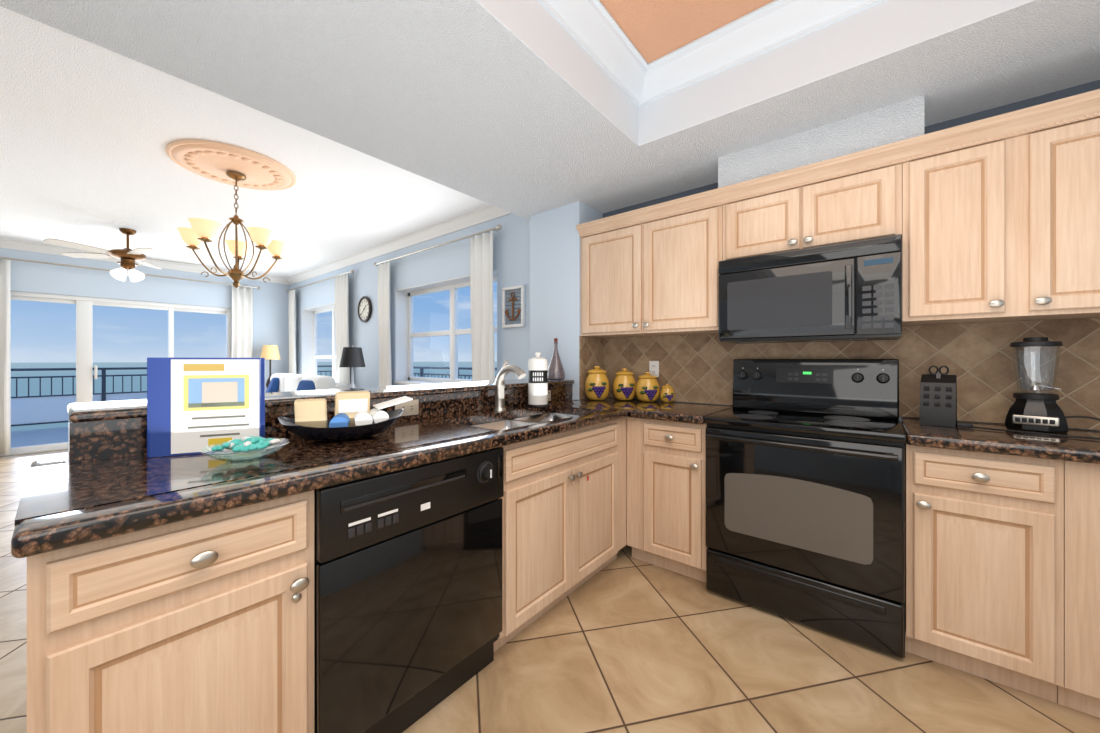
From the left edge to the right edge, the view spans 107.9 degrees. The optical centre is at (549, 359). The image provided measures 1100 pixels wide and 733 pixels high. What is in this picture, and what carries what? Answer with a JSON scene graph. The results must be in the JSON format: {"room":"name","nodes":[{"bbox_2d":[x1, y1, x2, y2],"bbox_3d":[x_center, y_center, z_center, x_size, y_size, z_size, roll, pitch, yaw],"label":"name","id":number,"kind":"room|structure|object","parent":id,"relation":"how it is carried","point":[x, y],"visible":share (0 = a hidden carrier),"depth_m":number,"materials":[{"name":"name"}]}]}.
{"room":"kitchen","nodes":[
{"label":"kitchen","id":0,"kind":"room"},
{"bbox_2d":[68,418,70,462],"bbox_3d":[-0.671,0.700,2.084,0.150,1.044,2.478,0,0,39],"label":"wall","id":1,"kind":"structure","parent":0,"point":[68,439],"depth_m":1.19,"materials":[{"name":"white paint"}]},
{"bbox_2d":[69,384,571,463],"bbox_3d":[-0.605,0.235,2.072,0.032,0.115,2.413,0,0,39],"label":"granite","id":2,"kind":"object","parent":1,"relation":"attached to","point":[100,440],"visible":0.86,"depth_m":1.50,"materials":[{"name":"brown stone"}]},
{"bbox_2d":[395,399,418,416],"bbox_3d":[-0.690,0.232,1.933,0.010,0.075,0.125,0,0,39],"label":"outlet","id":3,"kind":"object","parent":2,"relation":"attached to","point":[410,407],"visible":0.75,"depth_m":1.94,"materials":[{"name":"beige plastic"}]},
{"bbox_2d":[548,390,550,400],"bbox_3d":[-0.009,0.247,2.771,0.010,0.072,0.045,0,0,39],"label":"outlet","id":4,"kind":"object","parent":2,"relation":"attached to","point":[549,395],"visible":0.54,"depth_m":2.77,"materials":[{"name":"beige plastic"}]},
{"bbox_2d":[67,379,573,422],"bbox_3d":[-0.731,0.162,2.175,0.402,0.030,2.413,0,0,39],"label":"bar","id":5,"kind":"object","parent":1,"relation":"on","point":[99,411],"visible":0.71,"depth_m":1.70,"materials":[{"name":"stone"}]},
{"bbox_2d":[548,338,564,379],"bbox_3d":[0.043,-0.009,2.967,0.142,0.308,0.142,0,0,39],"label":"decorative bottle","id":6,"kind":"object","parent":5,"relation":"on","point":[556,371],"visible":0.96,"depth_m":2.92,"materials":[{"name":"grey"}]},
{"bbox_2d":[0,248,289,392],"bbox_3d":[-6.802,-0.148,5.322,0.150,2.740,6.350,0,0,39],"label":"wall","id":7,"kind":"structure","parent":0,"point":[270,313],"depth_m":6.17,"materials":[{"name":"blue paint"}]},
{"bbox_2d":[0,291,231,456],"bbox_3d":[-6.256,0.167,5.954,0.100,2.108,2.418,0,0,39],"label":"door frame","id":8,"kind":"structure","parent":7,"relation":"attached to","point":[84,349],"depth_m":5.62,"materials":[{"name":"white"}]},
{"bbox_2d":[0,257,259,288],"bbox_3d":[-6.202,-1.278,5.845,0.101,0.053,3.293,0,0,39],"label":"curtain rod","id":9,"kind":"object","parent":7,"relation":"attached to","point":[258,287],"visible":0.94,"depth_m":5.63,"materials":[{"name":"silver metal"}]},
{"bbox_2d":[0,260,10,454],"bbox_3d":[-6.974,-0.033,4.860,0.074,2.450,0.503,0,0,39],"label":"panel","id":10,"kind":"object","parent":9,"relation":"hanging from","point":[5,357],"visible":1,"depth_m":5.01,"materials":[{"name":"white fabric"}]},
{"bbox_2d":[232,286,252,357],"bbox_3d":[-5.312,-0.033,6.905,0.074,2.450,0.294,0,0,39],"label":"panel","id":11,"kind":"object","parent":9,"relation":"hanging from","point":[242,322],"visible":0.42,"depth_m":6.91,"materials":[{"name":"white fabric"}]},
{"bbox_2d":[0,238,283,283],"bbox_3d":[-6.789,-1.466,5.138,0.100,0.100,5.880,0,0,39],"label":"crown molding","id":12,"kind":"structure","parent":7,"relation":"attached to","point":[4,243],"depth_m":5.77,"materials":[{"name":"white paint"}]},
{"bbox_2d":[0,0,773,277],"bbox_3d":[-2.883,-1.568,2.137,10.250,0.100,6.350,0,0,39],"label":"ceiling","id":13,"kind":"structure","parent":0,"point":[89,132],"depth_m":3.12,"materials":[{"name":"white paint"}]},
{"bbox_2d":[43,228,199,281],"bbox_3d":[-4.884,-1.219,4.663,1.258,0.597,1.263,0,0,39],"label":"ceiling fan","id":14,"kind":"object","parent":13,"relation":"hanging from","point":[127,257],"visible":1,"depth_m":4.59,"materials":[{"name":"brown metal"}]},
{"bbox_2d":[166,139,295,189],"bbox_3d":[-2.468,-1.487,3.146,0.800,0.060,0.800,0,0,39],"label":"ceiling medallion","id":15,"kind":"object","parent":13,"relation":"attached to","point":[213,160],"visible":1,"depth_m":3.02,"materials":[{"name":"beige paint"}]},
{"bbox_2d":[177,171,289,287],"bbox_3d":[-2.456,-1.008,3.167,0.716,0.893,0.696,0,0,39],"label":"chandelier","id":16,"kind":"object","parent":15,"relation":"hanging from","point":[201,231],"visible":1,"depth_m":3.09,"materials":[{"name":"gold metal"}]},
{"bbox_2d":[0,449,1099,732],"bbox_3d":[-2.883,1.247,2.137,10.250,0.050,6.350,0,0,39],"label":"floor","id":17,"kind":"structure","parent":0,"point":[624,641],"depth_m":1.54,"materials":[{"name":"tile"}]},
{"bbox_2d":[27,491,313,732],"bbox_3d":[-0.988,0.781,1.060,0.639,0.880,0.470,0,0,39],"label":"base cabinet","id":18,"kind":"object","parent":17,"relation":"on","point":[203,624],"visible":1,"depth_m":0.86,"materials":[{"name":"brown wood"}]},
{"bbox_2d":[266,373,347,392],"bbox_3d":[-3.926,0.722,5.967,2.400,1.000,0.940,0,0,39],"label":"sofa","id":19,"kind":"object","parent":17,"relation":"on","point":[282,382],"visible":0.29,"depth_m":5.74,"materials":[{"name":"white fabric"}]},
{"bbox_2d":[314,447,503,732],"bbox_3d":[-0.616,0.781,1.501,0.640,0.874,0.676,0,0,39],"label":"dishwasher","id":20,"kind":"object","parent":17,"relation":"on","point":[407,596],"visible":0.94,"depth_m":1.26,"materials":[{"name":"black metal"}]},
{"bbox_2d":[494,418,625,651],"bbox_3d":[-0.076,0.781,2.183,0.639,0.880,1.054,0,0,39],"label":"base cabinet","id":21,"kind":"object","parent":17,"relation":"on","point":[563,516],"visible":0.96,"depth_m":1.88,"materials":[{"name":"brown wood"}]},
{"bbox_2d":[11,399,628,557],"bbox_3d":[-0.430,0.317,1.885,0.796,0.046,2.483,0,0,39],"label":"countertop","id":22,"kind":"structure","parent":21,"relation":"on","point":[63,504],"depth_m":1.04,"materials":[{"name":"brown stone"}]},
{"bbox_2d":[147,357,264,457],"bbox_3d":[-1.091,0.142,1.282,0.281,0.300,0.068,0,0,-25],"label":"binder","id":23,"kind":"object","parent":22,"relation":"on","point":[195,405],"visible":0.92,"depth_m":1.25,"materials":[{"name":"blue"}]},
{"bbox_2d":[199,436,290,462],"bbox_3d":[-0.897,0.260,1.187,0.216,0.065,0.216,0,0,39],"label":"dish","id":24,"kind":"object","parent":22,"relation":"on","point":[247,444],"visible":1,"depth_m":1.16,"materials":[{"name":"clear glass"}]},
{"bbox_2d":[277,391,412,440],"bbox_3d":[-0.759,0.207,1.516,0.280,0.171,0.446,0,0,39],"label":"bowl","id":25,"kind":"object","parent":22,"relation":"on","point":[355,417],"visible":1,"depth_m":1.46,"materials":[{"name":"black ceramic"}]},
{"bbox_2d":[493,360,525,410],"bbox_3d":[-0.216,0.147,2.284,0.232,0.291,0.114,0,0,39],"label":"faucet","id":26,"kind":"object","parent":22,"relation":"on","point":[499,383],"visible":1,"depth_m":2.29,"materials":[{"name":"silver metal"}]},
{"bbox_2d":[469,412,579,430],"bbox_3d":[-0.104,0.443,2.140,0.450,0.202,0.900,0,0,39],"label":"double-bowl sink","id":27,"kind":"object","parent":22,"relation":"in","point":[519,422],"visible":0.08,"depth_m":2.28,"materials":[{"name":"silver metal"}]},
{"bbox_2d":[526,352,549,406],"bbox_3d":[-0.077,0.121,2.556,0.156,0.342,0.156,0,0,39],"label":"bottle","id":28,"kind":"object","parent":22,"relation":"on","point":[537,380],"visible":1,"depth_m":2.50,"materials":[{"name":"white plastic"}]},
{"bbox_2d":[627,417,706,582],"bbox_3d":[0.816,0.781,2.482,0.471,0.880,0.639,0,0,39],"label":"base cabinet","id":29,"kind":"object","parent":17,"relation":"on","point":[666,494],"visible":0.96,"depth_m":2.25,"materials":[{"name":"brown wood"}]},
{"bbox_2d":[704,359,905,657],"bbox_3d":[1.286,0.608,2.057,0.792,1.227,0.676,0,0,39],"label":"range","id":30,"kind":"object","parent":17,"relation":"on","point":[805,491],"visible":0.98,"depth_m":1.86,"materials":[{"name":"black metal"}]},
{"bbox_2d":[905,442,1063,702],"bbox_3d":[1.772,0.781,1.705,0.404,0.880,0.639,0,0,39],"label":"base cabinet","id":31,"kind":"object","parent":17,"relation":"on","point":[984,565],"visible":1,"depth_m":1.48,"materials":[{"name":"brown wood"}]},
{"bbox_2d":[1057,461,1099,717],"bbox_3d":[2.303,0.781,1.295,0.934,0.880,0.605,0,0,39],"label":"base cabinet","id":32,"kind":"object","parent":17,"relation":"on","point":[1079,691],"visible":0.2,"depth_m":1.35,"materials":[{"name":"brown wood"}]},
{"bbox_2d":[900,417,1099,463],"bbox_3d":[2.135,0.317,1.409,1.340,0.046,0.622,0,0,39],"label":"countertop","id":33,"kind":"structure","parent":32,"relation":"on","point":[1082,450],"depth_m":1.50,"materials":[{"name":"brown stone"}]},
{"bbox_2d":[919,365,956,427],"bbox_3d":[1.772,0.159,1.825,0.162,0.267,0.115,0,0,-43],"label":"knife block","id":34,"kind":"object","parent":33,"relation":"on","point":[938,399],"visible":1,"depth_m":1.79,"materials":[{"name":"black plastic"}]},
{"bbox_2d":[956,416,1099,439],"bbox_3d":[2.000,0.260,1.629,0.500,0.065,0.258,0,0,39],"label":"cord","id":35,"kind":"object","parent":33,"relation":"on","point":[964,425],"visible":0.9,"depth_m":1.62,"materials":[{"name":"black plastic"}]},
{"bbox_2d":[1005,337,1067,432],"bbox_3d":[2.050,0.098,1.689,0.178,0.389,0.216,0,0,39],"label":"blender","id":36,"kind":"object","parent":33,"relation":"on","point":[1038,412],"visible":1,"depth_m":1.65,"materials":[{"name":"black"}]},
{"bbox_3d":[-4.934,0.912,7.057,0.520,0.620,0.520,0,0,39],"label":"side table","id":37,"kind":"object","parent":17,"relation":"on","visible":0},
{"bbox_2d":[260,344,279,387],"bbox_3d":[-4.934,0.157,7.057,0.300,0.888,0.300,0,0,39],"label":"table lamp","id":38,"kind":"object","parent":37,"relation":"on","point":[270,351],"visible":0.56,"depth_m":6.98,"materials":[{"name":"beige fabric"}]},
{"bbox_3d":[-2.513,0.912,5.090,0.520,0.620,0.520,0,0,39],"label":"side table","id":39,"kind":"object","parent":17,"relation":"on","visible":0},
{"bbox_2d":[339,345,364,387],"bbox_3d":[-2.513,0.206,5.090,0.300,0.788,0.300,0,0,39],"label":"table lamp","id":40,"kind":"object","parent":39,"relation":"on","point":[352,357],"visible":0.73,"depth_m":4.99,"materials":[{"name":"black fabric"}]},
{"bbox_2d":[0,0,1099,219],"bbox_3d":[-0.466,-1.348,0.076,3.700,0.340,6.000,0,0,39],"label":"ceiling","id":41,"kind":"structure","parent":0,"point":[474,99],"depth_m":1.70,"materials":[{"name":"white paint"}]},
{"bbox_2d":[475,0,650,146],"bbox_3d":[-0.292,-1.347,1.161,0.114,0.342,2.604,0,0,39],"label":"trim","id":42,"kind":"structure","parent":41,"relation":"attached to","point":[588,51],"depth_m":1.77,"materials":[{"name":"white paint"}]},
{"bbox_2d":[643,0,1035,141],"bbox_3d":[1.207,-1.347,1.548,1.710,0.342,0.114,0,0,39],"label":"trim","id":43,"kind":"structure","parent":41,"relation":"attached to","point":[779,47],"depth_m":1.73,"materials":[{"name":"white paint"}]},
{"bbox_2d":[530,201,602,399],"bbox_3d":[0.209,-0.148,3.341,0.490,2.740,0.580,0,0,39],"label":"wall","id":44,"kind":"structure","parent":0,"point":[555,275],"depth_m":3.09,"materials":[{"name":"blue paint"}]},
{"bbox_2d":[557,397,732,423],"bbox_3d":[0.614,0.317,2.645,0.989,0.046,0.622,0,0,39],"label":"countertop","id":45,"kind":"structure","parent":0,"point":[692,413],"depth_m":2.42,"materials":[{"name":"brown stone"}]},
{"bbox_2d":[585,366,609,399],"bbox_3d":[0.346,0.168,2.947,0.193,0.250,0.203,0,0,39],"label":"canister","id":46,"kind":"object","parent":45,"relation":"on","point":[597,386],"visible":1,"depth_m":2.89,"materials":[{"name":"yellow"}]},
{"bbox_2d":[613,368,636,399],"bbox_3d":[0.549,0.176,2.944,0.185,0.233,0.194,0,0,39],"label":"medium canister","id":47,"kind":"object","parent":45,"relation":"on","point":[624,385],"visible":1,"depth_m":2.89,"materials":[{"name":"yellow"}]},
{"bbox_2d":[636,372,659,401],"bbox_3d":[0.695,0.189,2.843,0.179,0.208,0.187,0,0,39],"label":"canister","id":48,"kind":"object","parent":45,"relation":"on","point":[647,388],"visible":1,"depth_m":2.79,"materials":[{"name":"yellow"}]},
{"bbox_2d":[660,384,674,401],"bbox_3d":[0.819,0.230,2.788,0.105,0.126,0.110,0,0,39],"label":"canister","id":49,"kind":"object","parent":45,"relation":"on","point":[667,393],"visible":1,"depth_m":2.76,"materials":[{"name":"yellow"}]},
{"bbox_2d":[290,80,1099,518],"bbox_3d":[-0.902,-0.148,4.455,10.100,2.740,0.254,0,0,39],"label":"wall","id":50,"kind":"structure","parent":0,"point":[511,250],"depth_m":4.45,"materials":[{"name":"blue paint"}]},
{"bbox_2d":[302,303,335,381],"bbox_3d":[-3.710,-0.018,6.725,1.718,1.778,0.268,0,0,39],"label":"window","id":51,"kind":"structure","parent":50,"relation":"in","point":[310,356],"depth_m":7.21,"materials":[{"name":"white"}]},
{"bbox_2d":[286,270,353,291],"bbox_3d":[-3.835,-1.278,6.602,2.613,0.053,0.101,0,0,39],"label":"curtain rod","id":52,"kind":"object","parent":50,"relation":"attached to","point":[350,271],"visible":0.92,"depth_m":6.38,"materials":[{"name":"silver metal"}]},
{"bbox_2d":[288,290,295,373],"bbox_3d":[-4.666,-0.033,7.248,0.303,2.450,0.074,0,0,39],"label":"panel","id":53,"kind":"object","parent":52,"relation":"hanging from","point":[292,329],"visible":0.62,"depth_m":7.20,"materials":[{"name":"white fabric"}]},
{"bbox_2d":[335,274,349,387],"bbox_3d":[-3.106,-0.033,5.980,0.443,2.450,0.074,0,0,39],"label":"panel","id":54,"kind":"object","parent":52,"relation":"hanging from","point":[342,315],"visible":0.65,"depth_m":5.97,"materials":[{"name":"white"}]},
{"bbox_2d":[358,296,371,321],"bbox_3d":[-2.630,-0.718,5.675,0.370,0.370,0.036,0,0,39],"label":"wall clock","id":55,"kind":"object","parent":50,"relation":"attached to","point":[364,309],"visible":1,"depth_m":5.65,"materials":[{"name":"black wood"}]},
{"bbox_2d":[284,205,510,284],"bbox_3d":[-2.486,-1.466,5.518,6.299,0.100,0.100,0,0,39],"label":"crown molding","id":56,"kind":"structure","parent":50,"relation":"attached to","point":[477,216],"depth_m":4.88,"materials":[{"name":"white paint"}]},
{"bbox_2d":[374,224,501,265],"bbox_3d":[-1.395,-1.278,4.618,2.423,0.053,0.101,0,0,39],"label":"curtain rod","id":57,"kind":"object","parent":50,"relation":"attached to","point":[498,227],"visible":0.98,"depth_m":4.37,"materials":[{"name":"silver metal"}]},
{"bbox_2d":[378,261,391,386],"bbox_3d":[-2.151,-0.033,5.204,0.303,2.450,0.074,0,0,39],"label":"panel","id":58,"kind":"object","parent":57,"relation":"hanging from","point":[385,375],"visible":0.6,"depth_m":5.17,"materials":[{"name":"white fabric"}]},
{"bbox_2d":[470,231,494,381],"bbox_3d":[-0.677,-0.033,4.006,0.343,2.450,0.074,0,0,39],"label":"panel","id":59,"kind":"object","parent":57,"relation":"hanging from","point":[481,303],"visible":0.58,"depth_m":3.98,"materials":[{"name":"white fabric"}]},
{"bbox_2d":[394,269,497,384],"bbox_3d":[-1.197,-0.303,4.683,1.923,1.208,0.268,0,0,39],"label":"window","id":60,"kind":"structure","parent":50,"relation":"in","point":[405,335],"depth_m":5.06,"materials":[{"name":"white"}]},
{"bbox_2d":[502,285,524,327],"bbox_3d":[-0.351,-0.508,3.825,0.280,0.390,0.032,0,0,39],"label":"framed picture","id":61,"kind":"object","parent":50,"relation":"attached to","point":[508,317],"visible":1,"depth_m":3.82,"materials":[{"name":"white"}]},
{"bbox_2d":[581,205,722,337],"bbox_3d":[0.700,-0.542,2.757,1.004,0.728,0.364,0,0,39],"label":"upper cabinet","id":62,"kind":"object","parent":50,"relation":"attached to","point":[657,278],"visible":1,"depth_m":2.59,"materials":[{"name":"brown wood"}]},
{"bbox_2d":[723,163,901,260],"bbox_3d":[1.397,-0.735,2.191,0.788,0.342,0.364,0,0,39],"label":"upper cabinet","id":63,"kind":"object","parent":50,"relation":"attached to","point":[861,206],"visible":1,"depth_m":2.03,"materials":[{"name":"brown wood"}]},
{"bbox_2d":[719,234,901,343],"bbox_3d":[1.381,-0.332,2.173,0.784,0.460,0.407,0,0,39],"label":"microwave","id":64,"kind":"object","parent":63,"relation":"attached to","point":[849,291],"visible":1,"depth_m":1.98,"materials":[{"name":"black"}]},
{"bbox_2d":[718,95,923,187],"bbox_3d":[1.427,-1.083,2.184,0.880,0.191,0.340,0,0,39],"label":"chase","id":65,"kind":"object","parent":50,"relation":"attached to","point":[896,122],"visible":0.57,"depth_m":2.00,"materials":[{"name":"white paint"}]},
{"bbox_2d":[579,318,1099,429],"bbox_3d":[1.539,0.058,2.100,3.140,0.470,0.329,0,0,39],"label":"tile backsplash","id":66,"kind":"structure","parent":50,"relation":"attached to","point":[976,359],"depth_m":2.00,"materials":[{"name":"tile"}]},
{"bbox_2d":[649,361,658,376],"bbox_3d":[0.760,0.065,2.923,0.075,0.115,0.010,0,0,39],"label":"outlet","id":67,"kind":"object","parent":66,"relation":"attached to","point":[653,367],"visible":0.92,"depth_m":2.92,"materials":[{"name":"white plastic"}]},
{"bbox_2d":[902,135,1025,325],"bbox_3d":[1.849,-0.542,1.845,0.347,0.728,0.330,0,0,39],"label":"upper cabinet","id":68,"kind":"object","parent":50,"relation":"attached to","point":[1004,230],"depth_m":1.70,"materials":[{"name":"brown wood"}]},
{"bbox_2d":[576,89,1099,237],"bbox_3d":[1.523,-0.946,2.080,3.134,0.078,0.375,0,0,39],"label":"crown molding","id":69,"kind":"structure","parent":68,"relation":"attached to","point":[1061,112],"depth_m":1.86,"materials":[{"name":"brown wood"}]},
{"bbox_2d":[1026,117,1099,320],"bbox_3d":[2.149,-0.542,1.601,0.425,0.728,0.330,0,0,39],"label":"upper cabinet","id":70,"kind":"object","parent":50,"relation":"attached to","point":[1063,162],"depth_m":1.54,"materials":[{"name":"brown wood"}]},
{"label":"outside","id":71,"kind":"structure","parent":0,"visible":0},
{"bbox_2d":[11,427,67,447],"bbox_3d":[-4.820,1.337,5.128,9.570,0.170,8.550,0,0,39],"label":"floor","id":72,"kind":"structure","parent":71,"point":[22,438],"depth_m":6.55,"materials":[{"name":"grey concrete"}]},
{"bbox_2d":[11,365,331,426],"bbox_3d":[-8.438,0.700,8.026,0.060,1.105,8.340,0,0,39],"label":"balcony railing","id":73,"kind":"object","parent":72,"relation":"on","point":[31,408],"depth_m":7.27,"materials":[{"name":"black metal"}]},
{"bbox_2d":[413,366,496,378],"bbox_3d":[-2.137,0.700,8.328,9.458,1.105,0.060,0,0,39],"label":"balcony railing","id":74,"kind":"object","parent":72,"relation":"on","point":[422,374],"depth_m":8.51,"materials":[{"name":"black metal"}]}
]}

